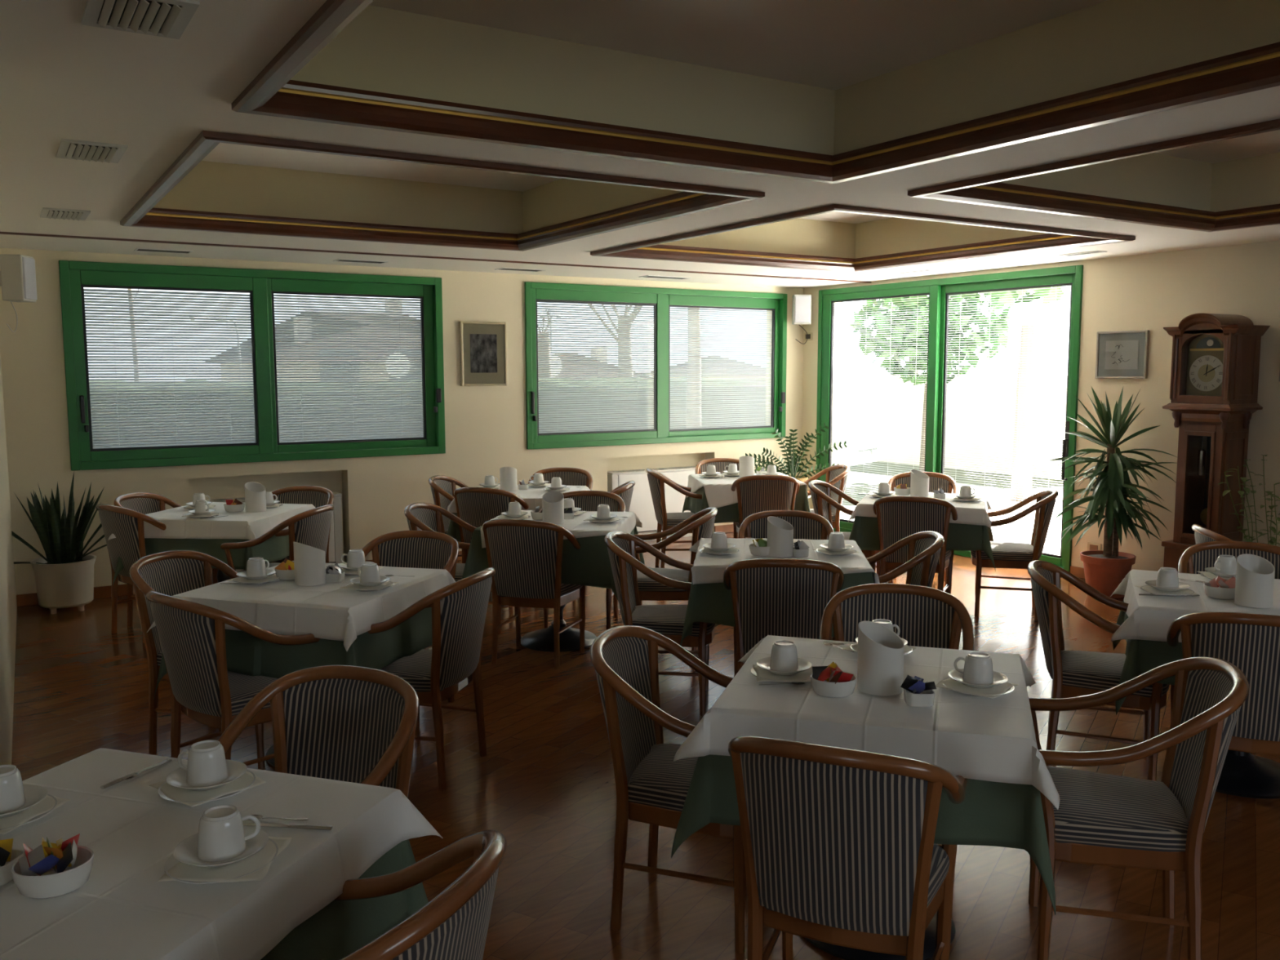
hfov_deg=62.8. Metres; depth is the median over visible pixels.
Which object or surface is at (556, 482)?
coffee cup
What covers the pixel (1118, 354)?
artwork
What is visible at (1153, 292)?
wall
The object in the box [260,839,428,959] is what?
undercloth
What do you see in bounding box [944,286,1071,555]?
slat blind
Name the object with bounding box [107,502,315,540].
tablecloth
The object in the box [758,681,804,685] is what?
teaspoon
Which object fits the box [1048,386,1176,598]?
yucca
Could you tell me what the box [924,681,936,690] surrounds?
packet
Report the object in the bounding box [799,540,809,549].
packet
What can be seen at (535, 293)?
window
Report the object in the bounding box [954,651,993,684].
coffee cup
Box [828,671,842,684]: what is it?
packet
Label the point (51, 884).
sugar bowl
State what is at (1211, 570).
saucer
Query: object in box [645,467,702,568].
armchair
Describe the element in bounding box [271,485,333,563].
armchair
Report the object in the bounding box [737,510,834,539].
armchair
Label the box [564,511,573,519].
bowl
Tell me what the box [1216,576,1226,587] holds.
packet
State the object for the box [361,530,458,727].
armchair
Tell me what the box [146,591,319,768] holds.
armchair
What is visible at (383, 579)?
saucer
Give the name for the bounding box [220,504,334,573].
armchair
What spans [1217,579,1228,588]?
packet
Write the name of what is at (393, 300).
house
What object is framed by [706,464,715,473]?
coffee cup
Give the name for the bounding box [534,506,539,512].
packet
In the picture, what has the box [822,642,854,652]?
teaspoon
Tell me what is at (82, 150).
ceiling vent
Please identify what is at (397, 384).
slat blind
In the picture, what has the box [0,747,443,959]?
tablecloth
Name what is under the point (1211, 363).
hood
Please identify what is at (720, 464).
armchair
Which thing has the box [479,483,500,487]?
saucer
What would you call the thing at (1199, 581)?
teaspoon
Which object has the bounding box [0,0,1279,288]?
ceiling
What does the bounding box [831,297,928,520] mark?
slat blind
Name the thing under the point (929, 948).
dining table
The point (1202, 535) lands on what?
armchair
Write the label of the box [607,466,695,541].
radiator
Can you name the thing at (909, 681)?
packet
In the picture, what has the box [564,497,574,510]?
coffee cup
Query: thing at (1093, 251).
ceiling vent
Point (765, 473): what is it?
saucer
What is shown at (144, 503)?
armchair
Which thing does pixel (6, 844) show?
packet
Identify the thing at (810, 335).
wall socket
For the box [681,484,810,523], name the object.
undercloth
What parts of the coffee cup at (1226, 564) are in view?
handle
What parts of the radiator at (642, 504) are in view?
panel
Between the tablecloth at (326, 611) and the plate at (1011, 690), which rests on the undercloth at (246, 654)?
the tablecloth at (326, 611)
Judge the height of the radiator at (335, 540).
0.664 m
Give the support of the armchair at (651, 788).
on the floor
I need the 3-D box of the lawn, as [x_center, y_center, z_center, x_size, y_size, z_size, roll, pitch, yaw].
[-0.461,-1.182,29.188,150.000,0.180,130.000,-4,7,-32]
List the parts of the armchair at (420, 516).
leg, backrest, leg, arm rail, seat, leg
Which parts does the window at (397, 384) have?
handle, handle, sash, sash, handle, handle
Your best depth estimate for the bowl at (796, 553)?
5.09 m
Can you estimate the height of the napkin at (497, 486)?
0.004 m
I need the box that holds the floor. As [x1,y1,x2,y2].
[11,532,1279,959]
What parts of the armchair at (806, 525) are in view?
leg, backrest, leg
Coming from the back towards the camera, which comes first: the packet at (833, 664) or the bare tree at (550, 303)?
the bare tree at (550, 303)
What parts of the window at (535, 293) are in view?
handle, sash, sash, handle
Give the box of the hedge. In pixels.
[90,377,765,447]
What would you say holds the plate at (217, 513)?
on the tablecloth at (245, 525)
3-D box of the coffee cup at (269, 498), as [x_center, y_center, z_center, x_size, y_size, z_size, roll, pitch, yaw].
[-2.474,0.119,6.985,0.098,0.077,0.083,-4,7,-35]
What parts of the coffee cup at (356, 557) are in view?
handle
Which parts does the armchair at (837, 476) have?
seat, arm rail, leg, backrest, leg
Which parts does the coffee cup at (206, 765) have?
handle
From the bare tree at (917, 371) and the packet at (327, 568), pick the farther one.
the bare tree at (917, 371)
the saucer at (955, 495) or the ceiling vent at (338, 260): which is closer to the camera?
the saucer at (955, 495)
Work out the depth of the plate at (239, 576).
4.47 m
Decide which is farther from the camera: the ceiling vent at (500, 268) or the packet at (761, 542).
the ceiling vent at (500, 268)
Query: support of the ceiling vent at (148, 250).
in the ceiling
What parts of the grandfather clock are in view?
case door, dial plate, hood moulding, cornice, moulding, moulding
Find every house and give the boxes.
[210,300,421,381]
[554,349,653,379]
[643,358,765,377]
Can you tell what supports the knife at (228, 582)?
on the tablecloth at (326, 611)
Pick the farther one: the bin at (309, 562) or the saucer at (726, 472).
the saucer at (726, 472)
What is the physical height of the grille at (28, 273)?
0.270 m
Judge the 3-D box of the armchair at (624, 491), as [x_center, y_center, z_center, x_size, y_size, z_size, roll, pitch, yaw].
[-0.319,0.432,7.780,0.566,0.854,0.545,1,6,6]
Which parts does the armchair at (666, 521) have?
backrest, leg, leg, arm rail, seat frame, seat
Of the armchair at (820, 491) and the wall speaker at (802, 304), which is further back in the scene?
the wall speaker at (802, 304)
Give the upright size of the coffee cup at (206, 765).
0.077 m
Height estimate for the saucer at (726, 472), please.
0.021 m
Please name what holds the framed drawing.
attached to the wall at (1153, 292)
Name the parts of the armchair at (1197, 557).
leg, backrest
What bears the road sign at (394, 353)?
on the lawn
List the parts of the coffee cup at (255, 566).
handle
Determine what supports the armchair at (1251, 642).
on the floor
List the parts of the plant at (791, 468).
stem, stem, stem, stem, stem, stem, stem, stem, stem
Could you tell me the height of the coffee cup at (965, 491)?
0.077 m
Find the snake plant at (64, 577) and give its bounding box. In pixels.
[11,471,106,613]
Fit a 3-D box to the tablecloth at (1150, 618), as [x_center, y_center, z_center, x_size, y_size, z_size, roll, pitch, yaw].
[2.443,0.532,4.265,1.029,0.146,1.038,2,7,23]
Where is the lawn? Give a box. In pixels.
[839,384,1062,506]
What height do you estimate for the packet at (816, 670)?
0.039 m
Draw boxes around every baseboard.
[16,524,733,606]
[1070,565,1084,578]
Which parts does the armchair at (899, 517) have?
leg, leg, backrest, arm rail, seat frame, seat, leg, leg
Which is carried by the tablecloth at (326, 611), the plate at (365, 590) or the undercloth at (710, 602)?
the plate at (365, 590)
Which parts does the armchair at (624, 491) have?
arm rail, backrest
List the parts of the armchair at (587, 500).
leg, backrest, arm rail, leg, leg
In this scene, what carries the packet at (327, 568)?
in the bowl at (330, 578)
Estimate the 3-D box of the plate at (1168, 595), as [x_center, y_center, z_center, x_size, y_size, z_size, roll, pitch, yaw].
[2.136,0.452,4.253,0.196,0.014,0.196,-4,7,-32]
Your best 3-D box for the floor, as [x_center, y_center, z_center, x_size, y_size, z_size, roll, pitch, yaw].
[0.401,1.345,3.741,10.855,0.120,12.060,-4,7,-32]
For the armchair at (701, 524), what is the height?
0.854 m
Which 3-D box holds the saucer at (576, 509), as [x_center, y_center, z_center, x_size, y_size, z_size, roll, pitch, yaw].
[-0.450,0.192,6.586,0.164,0.021,0.164,-4,7,-32]
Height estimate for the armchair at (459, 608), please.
0.854 m
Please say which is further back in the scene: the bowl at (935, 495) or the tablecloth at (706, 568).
the bowl at (935, 495)
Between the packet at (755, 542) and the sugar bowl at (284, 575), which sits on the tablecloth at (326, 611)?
the sugar bowl at (284, 575)
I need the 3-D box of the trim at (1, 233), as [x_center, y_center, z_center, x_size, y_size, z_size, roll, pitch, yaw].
[-0.889,-1.713,8.274,7.375,0.012,0.027,-4,7,-32]
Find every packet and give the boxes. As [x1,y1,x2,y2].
[0,838,13,862]
[0,846,10,866]
[18,844,44,875]
[22,843,40,875]
[27,853,59,875]
[38,845,65,870]
[42,841,71,866]
[46,836,55,871]
[56,838,62,847]
[56,841,73,873]
[61,833,79,851]
[71,839,77,867]
[225,499,232,505]
[232,498,242,504]
[275,561,287,569]
[284,560,294,569]
[325,565,332,573]
[327,563,342,574]
[332,564,341,573]
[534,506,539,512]
[564,507,573,513]
[753,538,759,546]
[757,538,767,546]
[793,541,799,549]
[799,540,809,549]
[812,666,827,680]
[817,666,830,681]
[826,661,836,681]
[828,669,837,681]
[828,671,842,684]
[831,666,842,672]
[832,671,853,682]
[900,483,906,488]
[900,675,918,693]
[908,680,924,693]
[914,675,924,693]
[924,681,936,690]
[1208,577,1217,587]
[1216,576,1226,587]
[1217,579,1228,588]
[1224,576,1235,588]
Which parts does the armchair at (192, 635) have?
leg, backrest, leg, seat frame, arm rail, seat, leg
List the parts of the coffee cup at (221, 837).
handle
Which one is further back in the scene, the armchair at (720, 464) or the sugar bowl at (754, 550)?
the armchair at (720, 464)
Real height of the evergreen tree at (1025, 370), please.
5.106 m
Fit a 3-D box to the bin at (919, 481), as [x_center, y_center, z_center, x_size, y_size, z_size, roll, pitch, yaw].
[2.004,0.021,7.521,0.128,0.186,0.128,-5,8,-42]
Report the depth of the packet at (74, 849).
1.85 m
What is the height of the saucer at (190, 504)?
0.021 m
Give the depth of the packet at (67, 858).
1.83 m
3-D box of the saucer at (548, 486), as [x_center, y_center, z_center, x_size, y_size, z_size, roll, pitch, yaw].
[-0.628,0.055,7.894,0.164,0.021,0.164,-4,7,-32]
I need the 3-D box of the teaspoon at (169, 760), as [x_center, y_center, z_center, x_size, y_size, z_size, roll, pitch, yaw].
[-1.119,0.659,2.384,0.025,0.005,0.134,2,7,23]
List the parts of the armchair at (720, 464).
backrest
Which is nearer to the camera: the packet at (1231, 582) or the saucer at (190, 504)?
the packet at (1231, 582)
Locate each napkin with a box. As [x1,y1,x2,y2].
[0,795,71,834]
[149,771,265,807]
[157,836,291,882]
[182,504,216,509]
[182,512,222,516]
[226,574,279,583]
[266,503,280,506]
[341,566,382,574]
[341,581,399,590]
[477,485,500,488]
[497,515,528,519]
[528,483,551,485]
[544,487,569,490]
[573,511,586,515]
[583,517,622,522]
[697,474,722,476]
[701,546,740,554]
[721,473,738,475]
[752,664,813,681]
[813,548,859,555]
[841,643,916,653]
[866,493,899,497]
[935,677,1018,698]
[950,496,982,501]
[1133,585,1197,595]
[1197,571,1235,579]
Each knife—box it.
[100,759,168,789]
[200,515,226,519]
[220,582,259,584]
[243,822,332,830]
[1138,593,1187,596]
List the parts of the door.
sash, sash, handle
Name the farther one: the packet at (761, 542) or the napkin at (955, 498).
the napkin at (955, 498)
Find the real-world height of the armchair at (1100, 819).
0.854 m
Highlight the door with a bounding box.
[815,264,1083,572]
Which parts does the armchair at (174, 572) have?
leg, seat, seat frame, backrest, arm rail, leg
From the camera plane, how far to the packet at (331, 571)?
4.52 m
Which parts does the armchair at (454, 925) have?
backrest, leg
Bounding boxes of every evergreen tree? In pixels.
[848,293,1010,471]
[960,286,1064,502]
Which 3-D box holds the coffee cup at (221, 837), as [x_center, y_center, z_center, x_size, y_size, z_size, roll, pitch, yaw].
[-0.764,0.647,1.929,0.098,0.077,0.083,2,6,16]
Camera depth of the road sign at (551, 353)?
22.29 m
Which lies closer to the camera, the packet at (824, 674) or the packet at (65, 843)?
the packet at (65, 843)
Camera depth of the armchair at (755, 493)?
8.21 m
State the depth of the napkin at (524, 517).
6.36 m
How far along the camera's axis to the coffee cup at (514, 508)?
6.37 m
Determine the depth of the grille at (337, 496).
8.30 m
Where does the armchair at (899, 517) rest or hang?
on the floor
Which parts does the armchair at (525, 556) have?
leg, leg, backrest, arm rail, seat frame, seat, leg, leg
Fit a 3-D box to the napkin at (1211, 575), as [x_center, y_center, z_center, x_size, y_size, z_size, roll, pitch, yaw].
[2.537,0.413,4.541,0.183,0.004,0.183,1,6,11]
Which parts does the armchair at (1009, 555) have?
leg, seat frame, seat, arm rail, leg, leg, backrest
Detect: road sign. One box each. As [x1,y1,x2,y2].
[386,352,405,360]
[551,353,561,377]
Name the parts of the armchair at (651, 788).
leg, backrest, leg, arm rail, seat, seat frame, leg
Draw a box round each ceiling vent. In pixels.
[40,207,90,220]
[55,138,128,163]
[81,0,199,39]
[133,248,193,253]
[333,258,388,263]
[494,267,545,271]
[638,275,692,279]
[893,268,936,274]
[1059,250,1106,256]
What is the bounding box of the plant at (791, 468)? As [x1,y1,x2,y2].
[745,422,847,481]
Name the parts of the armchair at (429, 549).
leg, arm rail, backrest, leg, leg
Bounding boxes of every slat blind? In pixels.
[84,288,255,448]
[273,293,423,442]
[537,301,653,433]
[670,307,772,429]
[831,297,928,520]
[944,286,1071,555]
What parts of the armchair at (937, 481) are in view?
leg, backrest, arm rail, leg, leg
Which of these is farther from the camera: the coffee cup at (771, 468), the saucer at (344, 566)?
the coffee cup at (771, 468)
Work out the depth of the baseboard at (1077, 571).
8.42 m
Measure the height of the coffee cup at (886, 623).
0.077 m
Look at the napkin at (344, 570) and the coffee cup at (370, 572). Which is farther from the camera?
the napkin at (344, 570)
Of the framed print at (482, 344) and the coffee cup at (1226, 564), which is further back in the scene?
the framed print at (482, 344)
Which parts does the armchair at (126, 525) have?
leg, backrest, seat frame, arm rail, leg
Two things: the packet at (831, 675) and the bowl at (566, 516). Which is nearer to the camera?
the packet at (831, 675)
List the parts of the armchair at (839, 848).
leg, leg, backrest, arm rail, seat frame, seat, leg, leg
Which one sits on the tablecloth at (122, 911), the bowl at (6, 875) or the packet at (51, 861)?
the bowl at (6, 875)
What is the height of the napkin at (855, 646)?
0.005 m
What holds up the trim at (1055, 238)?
attached to the ceiling
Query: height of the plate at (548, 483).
0.014 m
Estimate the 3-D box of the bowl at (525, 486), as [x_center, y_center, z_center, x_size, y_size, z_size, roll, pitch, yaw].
[-0.890,0.052,8.008,0.077,0.037,0.077,-1,6,-6]
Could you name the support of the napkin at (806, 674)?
on the plate at (753, 671)
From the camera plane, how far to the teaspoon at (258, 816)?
2.12 m
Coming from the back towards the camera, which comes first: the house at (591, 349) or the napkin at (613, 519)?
the house at (591, 349)
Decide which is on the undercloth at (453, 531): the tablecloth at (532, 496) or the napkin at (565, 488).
the tablecloth at (532, 496)
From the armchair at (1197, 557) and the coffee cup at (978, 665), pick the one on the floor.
the armchair at (1197, 557)
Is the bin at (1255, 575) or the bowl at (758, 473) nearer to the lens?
the bin at (1255, 575)
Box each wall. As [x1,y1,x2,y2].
[0,248,804,595]
[0,353,17,764]
[801,240,1279,571]
[875,374,1067,479]
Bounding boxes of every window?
[58,260,445,471]
[524,281,786,449]
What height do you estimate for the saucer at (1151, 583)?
0.021 m
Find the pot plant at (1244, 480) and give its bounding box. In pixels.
[1217,454,1279,545]
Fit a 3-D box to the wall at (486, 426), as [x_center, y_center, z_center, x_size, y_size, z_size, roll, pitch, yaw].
[-1.487,-0.807,9.322,7.955,3.200,0.280,-4,7,-32]
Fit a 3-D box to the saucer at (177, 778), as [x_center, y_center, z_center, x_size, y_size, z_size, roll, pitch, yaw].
[-0.940,0.647,2.279,0.164,0.021,0.164,-4,7,-32]
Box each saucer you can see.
[0,784,47,818]
[165,759,247,791]
[173,826,268,866]
[186,501,212,506]
[187,509,215,515]
[235,569,276,579]
[266,500,279,505]
[337,560,374,570]
[350,575,390,586]
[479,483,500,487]
[501,511,528,517]
[528,480,548,484]
[545,484,567,488]
[572,507,581,512]
[590,514,617,519]
[702,471,720,475]
[702,542,735,551]
[723,471,738,474]
[756,657,812,675]
[762,471,781,475]
[819,543,853,551]
[855,637,907,645]
[871,490,895,495]
[947,668,1008,688]
[953,493,977,498]
[1145,580,1190,591]
[1204,567,1235,577]
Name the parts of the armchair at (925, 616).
leg, backrest, leg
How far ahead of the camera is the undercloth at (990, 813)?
2.65 m
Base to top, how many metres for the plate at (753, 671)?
0.014 m
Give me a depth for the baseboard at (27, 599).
7.76 m
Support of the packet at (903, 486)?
in the sugar bowl at (898, 491)
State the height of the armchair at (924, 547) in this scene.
0.854 m
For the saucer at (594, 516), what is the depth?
6.24 m
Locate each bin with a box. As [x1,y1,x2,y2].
[244,481,266,512]
[293,542,326,586]
[499,466,517,491]
[542,490,564,524]
[738,455,754,477]
[767,515,793,557]
[857,621,904,695]
[910,469,928,497]
[1234,553,1275,608]
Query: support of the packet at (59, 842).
in the sugar bowl at (51, 884)
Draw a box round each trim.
[0,231,871,283]
[120,130,764,251]
[231,0,1279,183]
[590,204,1135,272]
[907,118,1279,231]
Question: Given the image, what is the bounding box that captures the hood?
[1170,323,1261,404]
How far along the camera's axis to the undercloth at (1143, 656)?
4.01 m
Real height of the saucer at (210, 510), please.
0.021 m
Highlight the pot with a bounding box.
[1080,550,1136,598]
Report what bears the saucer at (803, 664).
on the napkin at (806, 674)
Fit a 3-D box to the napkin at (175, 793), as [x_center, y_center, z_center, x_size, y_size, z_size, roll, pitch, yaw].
[-0.938,0.659,2.283,0.183,0.005,0.183,5,8,40]
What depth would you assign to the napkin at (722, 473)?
8.94 m
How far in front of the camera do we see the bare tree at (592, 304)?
21.32 m
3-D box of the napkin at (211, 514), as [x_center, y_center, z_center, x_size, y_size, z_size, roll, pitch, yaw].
[-2.726,0.214,6.543,0.183,0.005,0.183,1,6,6]
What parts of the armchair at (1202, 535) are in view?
backrest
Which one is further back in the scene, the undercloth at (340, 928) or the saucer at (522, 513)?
the saucer at (522, 513)
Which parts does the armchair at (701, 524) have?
leg, seat, seat frame, arm rail, leg, backrest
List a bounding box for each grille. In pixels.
[22,257,37,299]
[206,491,342,502]
[607,466,695,475]
[795,295,810,322]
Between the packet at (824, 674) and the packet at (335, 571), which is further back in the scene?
the packet at (335, 571)
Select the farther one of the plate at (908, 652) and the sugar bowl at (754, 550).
the sugar bowl at (754, 550)
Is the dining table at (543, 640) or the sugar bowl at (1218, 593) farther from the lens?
the dining table at (543, 640)
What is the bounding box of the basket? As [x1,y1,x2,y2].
[787,475,808,481]
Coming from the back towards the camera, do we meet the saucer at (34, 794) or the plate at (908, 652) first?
the plate at (908, 652)
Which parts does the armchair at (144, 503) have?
leg, backrest, arm rail, leg, leg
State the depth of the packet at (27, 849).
1.84 m
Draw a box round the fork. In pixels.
[829,642,847,644]
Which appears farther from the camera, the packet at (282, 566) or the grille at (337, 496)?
the grille at (337, 496)
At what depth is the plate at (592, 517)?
6.22 m
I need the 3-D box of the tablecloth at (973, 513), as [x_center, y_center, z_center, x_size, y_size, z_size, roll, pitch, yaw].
[1.996,0.193,7.396,0.931,0.126,0.988,2,6,18]
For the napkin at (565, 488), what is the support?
on the plate
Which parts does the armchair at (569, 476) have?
backrest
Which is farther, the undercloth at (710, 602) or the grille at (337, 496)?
the grille at (337, 496)
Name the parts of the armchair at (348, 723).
leg, backrest, leg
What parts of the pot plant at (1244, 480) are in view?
stem, stem, stem, stem, stem, stem, stem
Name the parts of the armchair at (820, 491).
leg, backrest, leg, arm rail, seat, seat frame, leg, leg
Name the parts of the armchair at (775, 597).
leg, leg, arm rail, backrest, leg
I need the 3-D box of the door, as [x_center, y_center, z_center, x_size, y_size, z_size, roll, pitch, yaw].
[2.703,-0.592,9.680,0.207,2.478,3.071,-4,7,-32]
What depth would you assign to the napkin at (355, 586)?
4.35 m
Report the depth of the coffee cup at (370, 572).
4.35 m
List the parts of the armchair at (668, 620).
backrest, leg, leg, arm rail, seat, seat frame, leg, leg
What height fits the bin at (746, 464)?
0.186 m
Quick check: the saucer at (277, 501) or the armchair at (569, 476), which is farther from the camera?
the armchair at (569, 476)
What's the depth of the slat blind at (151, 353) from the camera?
7.90 m
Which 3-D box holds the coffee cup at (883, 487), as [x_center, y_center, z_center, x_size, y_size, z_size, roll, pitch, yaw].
[1.732,0.058,7.467,0.083,0.077,0.098,-1,6,-5]
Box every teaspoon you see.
[124,759,172,779]
[248,814,308,820]
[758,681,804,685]
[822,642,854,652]
[1180,578,1204,582]
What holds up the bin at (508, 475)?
on the tablecloth at (532, 496)
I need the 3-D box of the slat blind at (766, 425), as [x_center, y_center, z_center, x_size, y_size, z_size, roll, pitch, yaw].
[0.831,-1.132,10.657,1.303,1.235,0.016,-4,7,-32]
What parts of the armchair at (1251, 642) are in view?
leg, leg, arm rail, backrest, seat frame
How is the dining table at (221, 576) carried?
on the floor
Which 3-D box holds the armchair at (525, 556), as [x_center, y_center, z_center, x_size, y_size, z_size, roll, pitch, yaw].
[-0.602,0.615,6.054,0.545,0.854,0.566,2,6,16]
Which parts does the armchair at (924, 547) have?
arm rail, leg, backrest, leg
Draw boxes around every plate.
[0,794,57,830]
[158,769,255,802]
[164,838,278,884]
[183,504,215,510]
[184,512,218,518]
[232,576,279,584]
[344,573,358,575]
[346,581,394,591]
[528,483,551,487]
[586,517,620,523]
[699,547,738,555]
[701,474,720,478]
[751,665,812,682]
[816,547,856,555]
[850,641,912,655]
[942,676,1014,696]
[950,497,980,502]
[1140,585,1194,596]
[1200,571,1228,580]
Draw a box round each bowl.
[0,848,24,886]
[10,845,93,898]
[223,502,244,511]
[275,568,294,580]
[325,571,345,582]
[518,484,528,489]
[530,510,542,519]
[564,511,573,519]
[748,543,769,555]
[755,471,766,475]
[792,546,808,556]
[810,671,857,697]
[893,487,910,495]
[903,688,934,706]
[933,493,945,498]
[1204,582,1235,599]
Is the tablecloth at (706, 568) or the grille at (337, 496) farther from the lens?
the grille at (337, 496)
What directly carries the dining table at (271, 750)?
on the floor
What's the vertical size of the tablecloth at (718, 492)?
0.204 m
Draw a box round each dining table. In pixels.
[216,568,231,582]
[265,744,275,767]
[520,604,596,651]
[805,911,955,959]
[1215,750,1279,799]
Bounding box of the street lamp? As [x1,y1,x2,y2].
[189,316,241,377]
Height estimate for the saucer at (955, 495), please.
0.021 m
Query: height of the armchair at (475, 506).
0.854 m
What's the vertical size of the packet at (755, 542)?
0.058 m
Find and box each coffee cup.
[0,764,25,813]
[177,739,227,786]
[192,493,209,504]
[194,499,208,512]
[197,804,260,862]
[246,556,269,576]
[266,491,277,502]
[340,549,365,567]
[357,563,380,582]
[484,475,497,484]
[507,502,521,514]
[529,473,543,482]
[551,476,561,487]
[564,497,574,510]
[596,504,610,517]
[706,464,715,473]
[711,532,727,548]
[724,463,737,472]
[766,464,776,473]
[769,640,798,671]
[827,532,844,548]
[872,618,900,635]
[877,482,889,493]
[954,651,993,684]
[959,485,975,496]
[1155,567,1178,587]
[1213,555,1236,573]
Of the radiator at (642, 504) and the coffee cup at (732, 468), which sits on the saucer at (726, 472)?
the coffee cup at (732, 468)
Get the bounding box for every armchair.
[95,503,166,643]
[113,492,217,626]
[128,550,239,755]
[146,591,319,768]
[217,665,419,798]
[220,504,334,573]
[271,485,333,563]
[333,830,506,959]
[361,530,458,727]
[368,567,495,790]
[404,502,501,651]
[428,475,468,563]
[453,487,528,606]
[482,519,586,670]
[528,466,592,490]
[543,490,625,630]
[590,625,746,953]
[604,531,715,715]
[609,480,635,511]
[632,506,717,657]
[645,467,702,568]
[694,457,739,474]
[723,558,844,676]
[728,735,967,959]
[731,475,799,538]
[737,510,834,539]
[803,464,850,532]
[808,480,879,576]
[818,583,973,650]
[832,530,944,640]
[872,495,957,594]
[888,471,958,586]
[970,488,1058,620]
[1027,560,1168,781]
[1028,656,1248,959]
[1166,612,1279,822]
[1177,540,1279,578]
[1191,524,1231,543]
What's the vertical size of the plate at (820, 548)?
0.014 m
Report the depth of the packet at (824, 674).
2.93 m
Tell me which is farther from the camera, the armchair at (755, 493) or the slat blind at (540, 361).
the slat blind at (540, 361)
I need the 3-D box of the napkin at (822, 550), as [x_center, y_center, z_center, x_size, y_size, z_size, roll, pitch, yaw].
[0.972,0.349,5.184,0.183,0.004,0.183,-2,6,-18]
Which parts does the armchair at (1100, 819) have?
leg, leg, seat, seat frame, arm rail, leg, leg, backrest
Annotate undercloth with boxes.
[112,534,328,585]
[154,607,431,697]
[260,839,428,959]
[446,512,461,542]
[462,525,645,601]
[671,754,1055,915]
[680,572,874,645]
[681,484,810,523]
[848,511,995,571]
[1112,599,1182,715]
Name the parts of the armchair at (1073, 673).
backrest, leg, leg, arm rail, seat frame, seat, leg, leg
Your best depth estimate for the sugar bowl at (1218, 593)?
4.13 m
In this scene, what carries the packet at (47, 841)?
in the sugar bowl at (51, 884)
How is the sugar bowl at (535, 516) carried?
on the tablecloth at (580, 528)
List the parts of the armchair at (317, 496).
seat, backrest, arm rail, leg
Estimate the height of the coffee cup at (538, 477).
0.077 m
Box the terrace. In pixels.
[840,486,1062,555]
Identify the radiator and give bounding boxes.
[206,491,343,582]
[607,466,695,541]
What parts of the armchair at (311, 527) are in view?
leg, seat, arm rail, leg, backrest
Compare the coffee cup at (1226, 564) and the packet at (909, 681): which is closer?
the packet at (909, 681)
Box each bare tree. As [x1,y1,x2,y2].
[127,288,138,373]
[537,302,553,379]
[591,304,642,374]
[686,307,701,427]
[876,299,918,373]
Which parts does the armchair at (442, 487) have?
leg, backrest, arm rail, leg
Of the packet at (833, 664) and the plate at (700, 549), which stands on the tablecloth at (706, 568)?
the plate at (700, 549)
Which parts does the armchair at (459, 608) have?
seat, arm rail, leg, seat frame, backrest, leg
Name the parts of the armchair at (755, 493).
leg, leg, arm rail, backrest, leg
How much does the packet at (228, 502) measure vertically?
0.042 m
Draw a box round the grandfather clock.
[1161,313,1270,571]
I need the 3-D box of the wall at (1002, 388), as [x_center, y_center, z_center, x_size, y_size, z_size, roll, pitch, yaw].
[9.683,-0.366,12.469,0.240,1.710,18.960,-4,7,-32]
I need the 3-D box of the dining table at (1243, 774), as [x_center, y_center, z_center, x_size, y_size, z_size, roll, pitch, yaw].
[2.453,0.843,4.284,0.790,0.755,0.790,2,7,23]
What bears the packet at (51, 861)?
in the sugar bowl at (51, 884)
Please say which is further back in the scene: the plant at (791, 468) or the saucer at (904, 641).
the plant at (791, 468)
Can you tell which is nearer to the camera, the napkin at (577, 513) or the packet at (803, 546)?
the packet at (803, 546)
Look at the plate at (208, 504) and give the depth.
6.87 m
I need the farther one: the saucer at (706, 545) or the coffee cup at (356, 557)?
the saucer at (706, 545)
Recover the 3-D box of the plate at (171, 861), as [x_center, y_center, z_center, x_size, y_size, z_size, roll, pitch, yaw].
[-0.771,0.703,1.938,0.196,0.014,0.196,-4,7,-32]
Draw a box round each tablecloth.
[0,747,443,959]
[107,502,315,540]
[146,560,455,651]
[447,484,590,512]
[480,510,642,547]
[673,635,1060,809]
[686,473,808,507]
[688,537,879,584]
[848,490,991,528]
[1110,568,1279,642]
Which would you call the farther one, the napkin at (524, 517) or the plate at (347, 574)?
the napkin at (524, 517)
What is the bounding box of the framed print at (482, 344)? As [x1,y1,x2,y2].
[459,321,507,386]
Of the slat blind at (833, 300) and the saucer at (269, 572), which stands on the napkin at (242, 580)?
the saucer at (269, 572)
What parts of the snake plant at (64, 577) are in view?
pot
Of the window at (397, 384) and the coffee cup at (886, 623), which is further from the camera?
the window at (397, 384)
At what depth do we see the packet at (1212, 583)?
4.17 m
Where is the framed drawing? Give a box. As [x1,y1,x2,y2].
[1095,329,1149,378]
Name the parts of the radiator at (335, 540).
casing, panel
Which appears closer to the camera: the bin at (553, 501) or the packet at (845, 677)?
the packet at (845, 677)
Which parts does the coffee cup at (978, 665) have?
handle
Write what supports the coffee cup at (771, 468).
on the saucer at (765, 473)
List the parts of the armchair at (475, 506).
leg, backrest, arm rail, leg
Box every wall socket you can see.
[804,332,812,340]
[1087,542,1101,551]
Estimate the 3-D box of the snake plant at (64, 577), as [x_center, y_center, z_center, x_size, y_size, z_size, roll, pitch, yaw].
[-4.068,0.422,7.334,0.950,0.984,0.488,-4,7,-32]
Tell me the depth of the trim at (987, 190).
5.38 m
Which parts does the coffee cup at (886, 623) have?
handle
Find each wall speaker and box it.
[0,253,37,332]
[791,294,811,344]
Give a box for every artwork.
[470,333,497,373]
[1104,340,1138,368]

